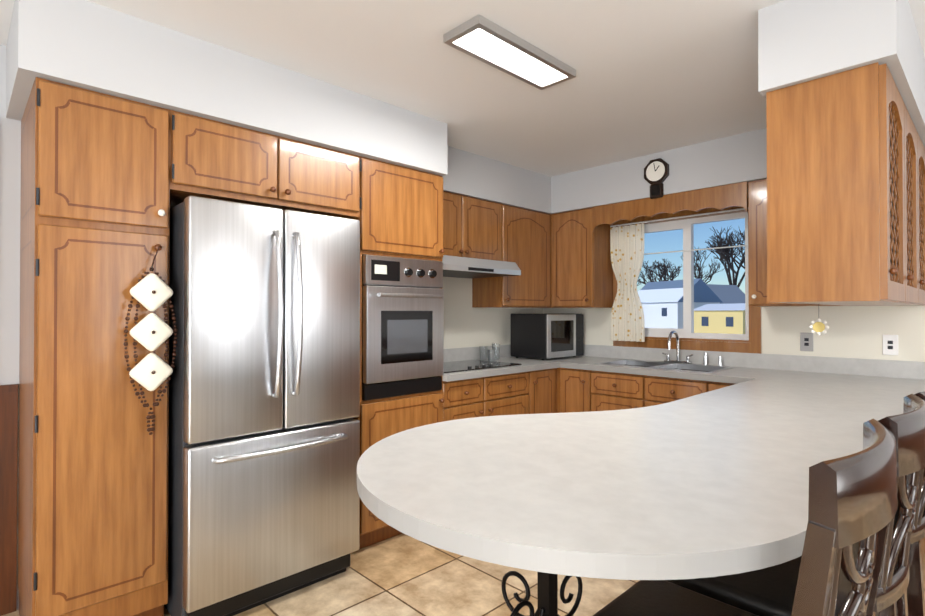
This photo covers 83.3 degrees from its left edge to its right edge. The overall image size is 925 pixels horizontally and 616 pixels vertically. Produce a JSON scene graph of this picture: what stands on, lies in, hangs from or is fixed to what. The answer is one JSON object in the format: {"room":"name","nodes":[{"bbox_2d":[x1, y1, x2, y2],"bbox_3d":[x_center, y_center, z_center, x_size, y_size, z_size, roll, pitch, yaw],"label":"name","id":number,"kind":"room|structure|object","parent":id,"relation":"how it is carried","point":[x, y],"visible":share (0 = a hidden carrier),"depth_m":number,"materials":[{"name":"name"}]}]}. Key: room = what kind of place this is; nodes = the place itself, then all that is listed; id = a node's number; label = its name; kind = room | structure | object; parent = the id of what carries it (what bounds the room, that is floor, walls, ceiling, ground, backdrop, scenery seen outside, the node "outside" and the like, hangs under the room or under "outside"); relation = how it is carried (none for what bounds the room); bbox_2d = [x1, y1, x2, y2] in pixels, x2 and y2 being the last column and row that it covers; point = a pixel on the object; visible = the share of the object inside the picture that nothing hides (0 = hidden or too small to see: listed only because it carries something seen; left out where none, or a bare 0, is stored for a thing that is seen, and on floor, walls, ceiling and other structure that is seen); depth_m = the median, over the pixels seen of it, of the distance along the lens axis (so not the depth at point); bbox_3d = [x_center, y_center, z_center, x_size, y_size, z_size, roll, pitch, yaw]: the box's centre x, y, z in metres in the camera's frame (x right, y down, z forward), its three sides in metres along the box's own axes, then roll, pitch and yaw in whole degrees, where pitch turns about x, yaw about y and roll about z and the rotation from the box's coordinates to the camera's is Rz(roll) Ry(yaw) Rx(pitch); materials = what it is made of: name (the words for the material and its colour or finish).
{"room":"kitchen","nodes":[
{"label":"kitchen","id":0,"kind":"room"},
{"bbox_2d":[0,45,449,609],"bbox_3d":[-1.842,0.092,2.464,7.500,2.440,0.150,0,-1,-44],"label":"wall","id":1,"kind":"structure","parent":0,"point":[10,165],"depth_m":2.25,"materials":[{"name":"grey paint"}]},
{"bbox_2d":[178,112,365,220],"bbox_3d":[-1.081,-0.650,2.669,0.910,0.328,0.619,0,-1,-44],"label":"upper cabinet","id":2,"kind":"object","parent":1,"relation":"attached to","point":[217,160],"depth_m":2.41,"materials":[{"name":"brown wood"}]},
{"bbox_2d":[360,158,444,268],"bbox_3d":[-0.539,-0.549,3.194,0.584,0.523,0.619,0,-1,-44],"label":"upper cabinet","id":3,"kind":"object","parent":1,"relation":"attached to","point":[404,205],"depth_m":2.96,"materials":[{"name":"brown wood"}]},
{"bbox_2d":[362,254,443,400],"bbox_3d":[-0.494,0.107,3.143,0.552,0.780,0.632,0,-1,-44],"label":"built-in oven","id":4,"kind":"object","parent":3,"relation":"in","point":[402,326],"visible":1,"depth_m":2.92,"materials":[{"name":"grey metal"}]},
{"bbox_2d":[443,191,506,261],"bbox_3d":[-0.114,-0.575,3.807,0.857,0.461,0.329,0,-1,-44],"label":"upper cabinet","id":5,"kind":"object","parent":1,"relation":"attached to","point":[472,227],"depth_m":3.77,"materials":[{"name":"brown wood"}]},
{"bbox_2d":[442,255,520,277],"bbox_3d":[-0.050,-0.292,3.738,0.850,0.099,0.514,0,-1,-44],"label":"range hood","id":6,"kind":"object","parent":5,"relation":"attached to","point":[459,267],"visible":0.67,"depth_m":3.62,"materials":[{"name":"silver metal"}]},
{"bbox_2d":[472,205,550,307],"bbox_3d":[0.411,-0.402,4.315,0.605,0.798,0.329,0,-1,-44],"label":"upper cabinet","id":7,"kind":"object","parent":1,"relation":"attached to","point":[528,231],"depth_m":4.18,"materials":[{"name":"brown wood"}]},
{"bbox_2d":[551,208,612,307],"bbox_3d":[1.002,-0.402,4.395,0.328,0.798,0.420,0,-1,-44],"label":"upper cabinet","id":8,"kind":"object","parent":1,"relation":"attached to","point":[562,260],"depth_m":4.26,"materials":[{"name":"brown wood"}]},
{"bbox_2d":[0,0,924,176],"bbox_3d":[0.263,-1.185,0.302,7.500,0.080,6.500,0,-1,-44],"label":"ceiling","id":9,"kind":"structure","parent":0,"point":[654,76],"depth_m":2.38,"materials":[{"name":"white paint"}]},
{"bbox_2d":[443,14,575,89],"bbox_3d":[0.229,-1.111,2.305,0.660,0.034,0.205,0,-1,-44],"label":"recessed light","id":10,"kind":"object","parent":9,"relation":"in","point":[486,41],"visible":1,"depth_m":2.25,"materials":[{"name":"grey plastic"}]},
{"bbox_2d":[2,533,924,615],"bbox_3d":[0.263,1.325,0.282,7.500,0.060,6.500,0,-1,-44],"label":"floor","id":11,"kind":"structure","parent":0,"point":[402,574],"depth_m":2.42,"materials":[{"name":"tile"}]},
{"bbox_2d":[18,77,177,615],"bbox_3d":[-1.562,0.246,2.195,0.430,2.128,0.619,0,-1,-44],"label":"tall cabinet","id":12,"kind":"object","parent":11,"relation":"on","point":[108,182],"depth_m":1.96,"materials":[{"name":"brown wood"}]},
{"bbox_2d":[123,246,176,434],"bbox_3d":[-1.204,0.125,2.019,0.184,0.738,0.054,0,-1,-44],"label":"hanging ornament","id":13,"kind":"object","parent":12,"relation":"hanging from","point":[151,331],"visible":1,"depth_m":2.01,"materials":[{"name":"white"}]},
{"bbox_2d":[164,196,359,615],"bbox_3d":[-1.014,0.438,2.531,0.785,1.750,0.803,0,-1,-44],"label":"fridge","id":14,"kind":"object","parent":11,"relation":"on","point":[264,444],"visible":0.96,"depth_m":2.22,"materials":[{"name":"grey metal"}]},
{"bbox_2d":[353,381,444,548],"bbox_3d":[-0.539,0.910,3.182,0.584,0.815,0.619,0,-1,-44],"label":"base cabinet","id":15,"kind":"object","parent":11,"relation":"on","point":[379,419],"depth_m":2.89,"materials":[{"name":"brown wood"}]},
{"bbox_2d":[442,377,485,421],"bbox_3d":[-0.196,0.887,3.528,0.367,0.868,0.598,0,-1,-44],"label":"base cabinet","id":16,"kind":"object","parent":11,"relation":"on","point":[466,398],"depth_m":3.32,"materials":[{"name":"brown wood"}]},
{"bbox_2d":[486,371,533,415],"bbox_3d":[0.108,0.889,3.823,0.480,0.868,0.598,0,-1,-44],"label":"base cabinet","id":17,"kind":"object","parent":11,"relation":"on","point":[506,394],"depth_m":3.63,"materials":[{"name":"brown wood"}]},
{"bbox_2d":[501,571,582,615],"bbox_3d":[0.197,0.869,1.339,0.309,0.868,0.254,0,-1,-44],"label":"scroll table leg","id":18,"kind":"object","parent":11,"relation":"on","point":[547,589],"visible":0.33,"depth_m":1.32,"materials":[{"name":"black metal"}]},
{"bbox_2d":[534,368,557,413],"bbox_3d":[0.393,0.891,4.100,0.315,0.868,0.598,0,-1,-44],"label":"base cabinet","id":19,"kind":"object","parent":11,"relation":"on","point":[546,380],"depth_m":3.92,"materials":[{"name":"brown wood"}]},
{"bbox_2d":[442,344,560,381],"bbox_3d":[0.097,0.383,3.790,1.147,0.140,0.638,0,-1,-44],"label":"countertop","id":20,"kind":"structure","parent":19,"relation":"on","point":[467,353],"depth_m":3.95,"materials":[{"name":"laminate"}]},
{"bbox_2d":[444,359,521,372],"bbox_3d":[-0.009,0.401,3.675,0.760,0.022,0.480,0,-1,-44],"label":"cooktop","id":21,"kind":"object","parent":20,"relation":"in","point":[460,366],"visible":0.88,"depth_m":3.64,"materials":[{"name":"silver metal"}]},
{"bbox_2d":[479,343,499,360],"bbox_3d":[0.250,0.350,4.184,0.228,0.130,0.158,0,-1,-44],"label":"glassware","id":22,"kind":"object","parent":20,"relation":"on","point":[492,354],"visible":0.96,"depth_m":4.14,"materials":[{"name":"clear glass"}]},
{"bbox_2d":[558,368,589,412],"bbox_3d":[1.047,0.891,4.130,0.618,0.868,0.310,0,-1,-44],"label":"base cabinet","id":23,"kind":"object","parent":11,"relation":"on","point":[559,390],"depth_m":3.91,"materials":[{"name":"brown wood"}]},
{"bbox_2d":[590,370,709,411],"bbox_3d":[1.444,0.888,3.721,0.618,0.868,0.830,0,-1,-44],"label":"base cabinet","id":24,"kind":"object","parent":11,"relation":"on","point":[608,390],"depth_m":3.56,"materials":[{"name":"brown wood"}]},
{"bbox_2d":[357,354,924,579],"bbox_3d":[1.084,0.370,2.149,3.327,0.140,1.127,0,-1,-44],"label":"countertop","id":25,"kind":"structure","parent":24,"relation":"on","point":[713,483],"depth_m":1.24,"materials":[{"name":"laminate"}]},
{"bbox_2d":[594,359,735,372],"bbox_3d":[1.427,0.430,3.716,0.450,0.043,0.830,0,-1,-44],"label":"sink","id":26,"kind":"object","parent":25,"relation":"in","point":[673,366],"visible":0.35,"depth_m":3.78,"materials":[{"name":"silver metal"}]},
{"bbox_2d":[561,344,776,367],"bbox_3d":[1.212,0.384,3.936,0.657,0.140,1.980,0,-1,-44],"label":"countertop","id":27,"kind":"structure","parent":24,"relation":"on","point":[593,354],"depth_m":4.13,"materials":[{"name":"laminate"}]},
{"bbox_2d":[511,314,583,359],"bbox_3d":[0.718,0.232,4.392,0.520,0.370,0.384,0,-1,-44],"label":"microwave","id":28,"kind":"object","parent":27,"relation":"on","point":[544,336],"visible":1,"depth_m":4.22,"materials":[{"name":"black metal"}]},
{"bbox_2d":[662,331,721,365],"bbox_3d":[1.633,0.289,3.780,0.186,0.246,0.430,0,-1,-44],"label":"sink faucet","id":29,"kind":"object","parent":27,"relation":"on","point":[687,361],"visible":0.9,"depth_m":3.84,"materials":[{"name":"silver metal"}]},
{"bbox_2d":[710,381,733,390],"bbox_3d":[1.829,0.885,3.323,0.618,0.868,0.278,0,-1,-44],"label":"base cabinet","id":30,"kind":"object","parent":11,"relation":"on","point":[713,385],"depth_m":3.17,"materials":[{"name":"brown wood"}]},
{"bbox_2d":[593,418,897,615],"bbox_3d":[0.480,0.753,0.968,0.414,1.096,0.506,0,-1,-44],"label":"stool","id":31,"kind":"object","parent":11,"relation":"on","point":[852,505],"visible":1,"depth_m":0.73,"materials":[{"name":"brown wood"}]},
{"bbox_2d":[666,394,924,615],"bbox_3d":[0.807,0.756,1.264,0.414,1.096,0.506,0,-1,-44],"label":"stool","id":32,"kind":"object","parent":11,"relation":"on","point":[769,591],"visible":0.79,"depth_m":1.10,"materials":[{"name":"brown wood"}]},
{"bbox_2d":[897,392,924,615],"bbox_3d":[1.130,0.758,1.563,0.414,1.096,0.506,0,-1,-44],"label":"stool","id":33,"kind":"object","parent":11,"relation":"on","point":[910,601],"visible":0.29,"depth_m":1.54,"materials":[{"name":"brown wood"}]},
{"bbox_2d":[920,538,924,562],"bbox_3d":[1.778,0.879,2.574,0.580,0.868,0.719,0,-1,-44],"label":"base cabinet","id":34,"kind":"object","parent":11,"relation":"on","point":[922,541],"depth_m":2.44,"materials":[{"name":"brown wood"}]},
{"bbox_2d":[6,0,924,213],"bbox_3d":[0.352,-0.972,2.580,3.800,0.310,2.750,0,-1,-44],"label":"soffit","id":35,"kind":"structure","parent":0,"point":[87,45],"depth_m":2.20,"materials":[{"name":"grey paint"}]},
{"bbox_2d":[644,158,668,198],"bbox_3d":[1.389,-0.927,3.731,0.035,0.278,0.176,0,-1,-44],"label":"clock","id":36,"kind":"object","parent":35,"relation":"attached to","point":[656,173],"visible":0.96,"depth_m":3.72,"materials":[{"name":"black"}]},
{"bbox_2d":[592,181,747,231],"bbox_3d":[1.430,-0.707,3.734,0.018,0.198,1.126,0,-1,-44],"label":"valance board","id":37,"kind":"object","parent":35,"relation":"attached to","point":[722,197],"visible":0.98,"depth_m":3.65,"materials":[{"name":"brown wood"}]},
{"bbox_3d":[2.971,0.094,2.707,0.150,2.440,6.200,0,-1,-44],"label":"wall","id":38,"kind":"structure","parent":0,"visible":0},
{"bbox_2d":[442,277,541,348],"bbox_3d":[0.108,-0.019,4.250,1.800,0.670,0.002,0,-1,-44],"label":"backsplash","id":39,"kind":"structure","parent":38,"relation":"attached to","point":[465,325],"depth_m":4.20,"materials":[{"name":"beige"}]},
{"bbox_2d":[613,206,760,353],"bbox_3d":[1.686,-0.223,3.985,0.120,1.075,1.110,0,-1,-44],"label":"window","id":40,"kind":"structure","parent":38,"relation":"in","point":[750,338],"depth_m":3.95,"materials":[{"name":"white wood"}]},
{"bbox_2d":[610,208,744,341],"bbox_3d":[1.607,-0.209,3.901,0.036,0.946,1.108,0,-1,-44],"label":"curtain","id":41,"kind":"object","parent":40,"relation":"hanging from","point":[627,258],"visible":0.98,"depth_m":4.19,"materials":[{"name":"fabric"}]},
{"bbox_2d":[542,306,924,361],"bbox_3d":[1.715,-0.022,3.894,0.002,0.670,2.750,0,-1,-44],"label":"backsplash","id":42,"kind":"structure","parent":38,"relation":"attached to","point":[858,332],"depth_m":3.25,"materials":[{"name":"beige"}]},
{"bbox_2d":[800,333,812,351],"bbox_3d":[2.223,0.219,3.361,0.008,0.120,0.072,0,-1,-44],"label":"electrical outlet plate","id":43,"kind":"object","parent":42,"relation":"attached to","point":[806,341],"visible":0.88,"depth_m":3.36,"materials":[{"name":"grey"}]},
{"bbox_2d":[882,335,897,354],"bbox_3d":[2.515,0.217,3.059,0.008,0.120,0.072,0,-1,-44],"label":"electrical outlet plate","id":44,"kind":"object","parent":42,"relation":"attached to","point":[890,344],"visible":1,"depth_m":3.06,"materials":[{"name":"white plastic"}]},
{"bbox_2d":[748,180,783,306],"bbox_3d":[2.109,-0.411,3.252,0.328,0.798,0.505,0,-1,-44],"label":"upper cabinet","id":45,"kind":"object","parent":38,"relation":"attached to","point":[753,186],"depth_m":3.29,"materials":[{"name":"brown wood"}]},
{"bbox_2d":[760,62,911,305],"bbox_3d":[1.470,-0.420,2.034,0.533,0.798,0.355,0,-1,-44],"label":"upper cabinet","id":46,"kind":"object","parent":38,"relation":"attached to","point":[836,207],"depth_m":1.86,"materials":[{"name":"brown wood"}]},
{"bbox_2d":[809,319,828,334],"bbox_3d":[1.495,0.048,2.183,0.014,0.135,0.072,0,-1,-44],"label":"suncatcher","id":47,"kind":"object","parent":46,"relation":"hanging from","point":[818,326],"visible":1,"depth_m":2.18,"materials":[{"name":"glass"}]},
{"bbox_2d":[912,121,923,305],"bbox_3d":[1.788,-0.418,2.342,0.588,0.798,0.355,0,-1,-44],"label":"upper cabinet","id":48,"kind":"object","parent":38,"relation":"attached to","point":[917,145],"depth_m":2.38,"materials":[{"name":"brown wood"}]},
{"bbox_2d":[924,147,924,305],"bbox_3d":[2.103,-0.415,2.647,0.525,0.798,0.355,0,-1,-44],"label":"upper cabinet","id":49,"kind":"object","parent":38,"relation":"attached to","point":[924,147],"depth_m":2.67,"materials":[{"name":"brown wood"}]},
{"bbox_3d":[2.401,0.056,-2.057,7.300,2.440,0.150,0,-1,-44],"label":"wall","id":50,"kind":"structure","parent":0,"visible":0},
{"bbox_2d":[0,384,17,615],"bbox_3d":[0.298,0.804,0.215,7.150,0.980,6.050,0,-1,-44],"label":"wainscot paneling","id":51,"kind":"structure","parent":50,"relation":"attached to","point":[8,479],"depth_m":2.23,"materials":[{"name":"brown wood"}]},
{"label":"outside","id":52,"kind":"structure","parent":0,"visible":0},
{"bbox_3d":[71.111,3.808,121.788,248.000,0.100,230.000,0,-1,-44],"label":"snow","id":53,"kind":"object","parent":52,"visible":0},
{"bbox_2d":[637,226,744,287],"bbox_3d":[57.021,-7.947,107.483,35.472,23.182,46.876,0,-1,-44],"label":"trees","id":54,"kind":"object","parent":53,"relation":"on","point":[721,252],"visible":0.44,"depth_m":106.27,"materials":[{"name":"grey plant"}]},
{"bbox_2d":[638,278,744,333],"bbox_3d":[40.994,-0.370,80.454,38.187,7.600,43.434,0,-1,-44],"label":"houses","id":55,"kind":"structure","parent":53,"relation":"on","point":[719,309],"depth_m":74.27,"materials":[{"name":"white"}]}
]}

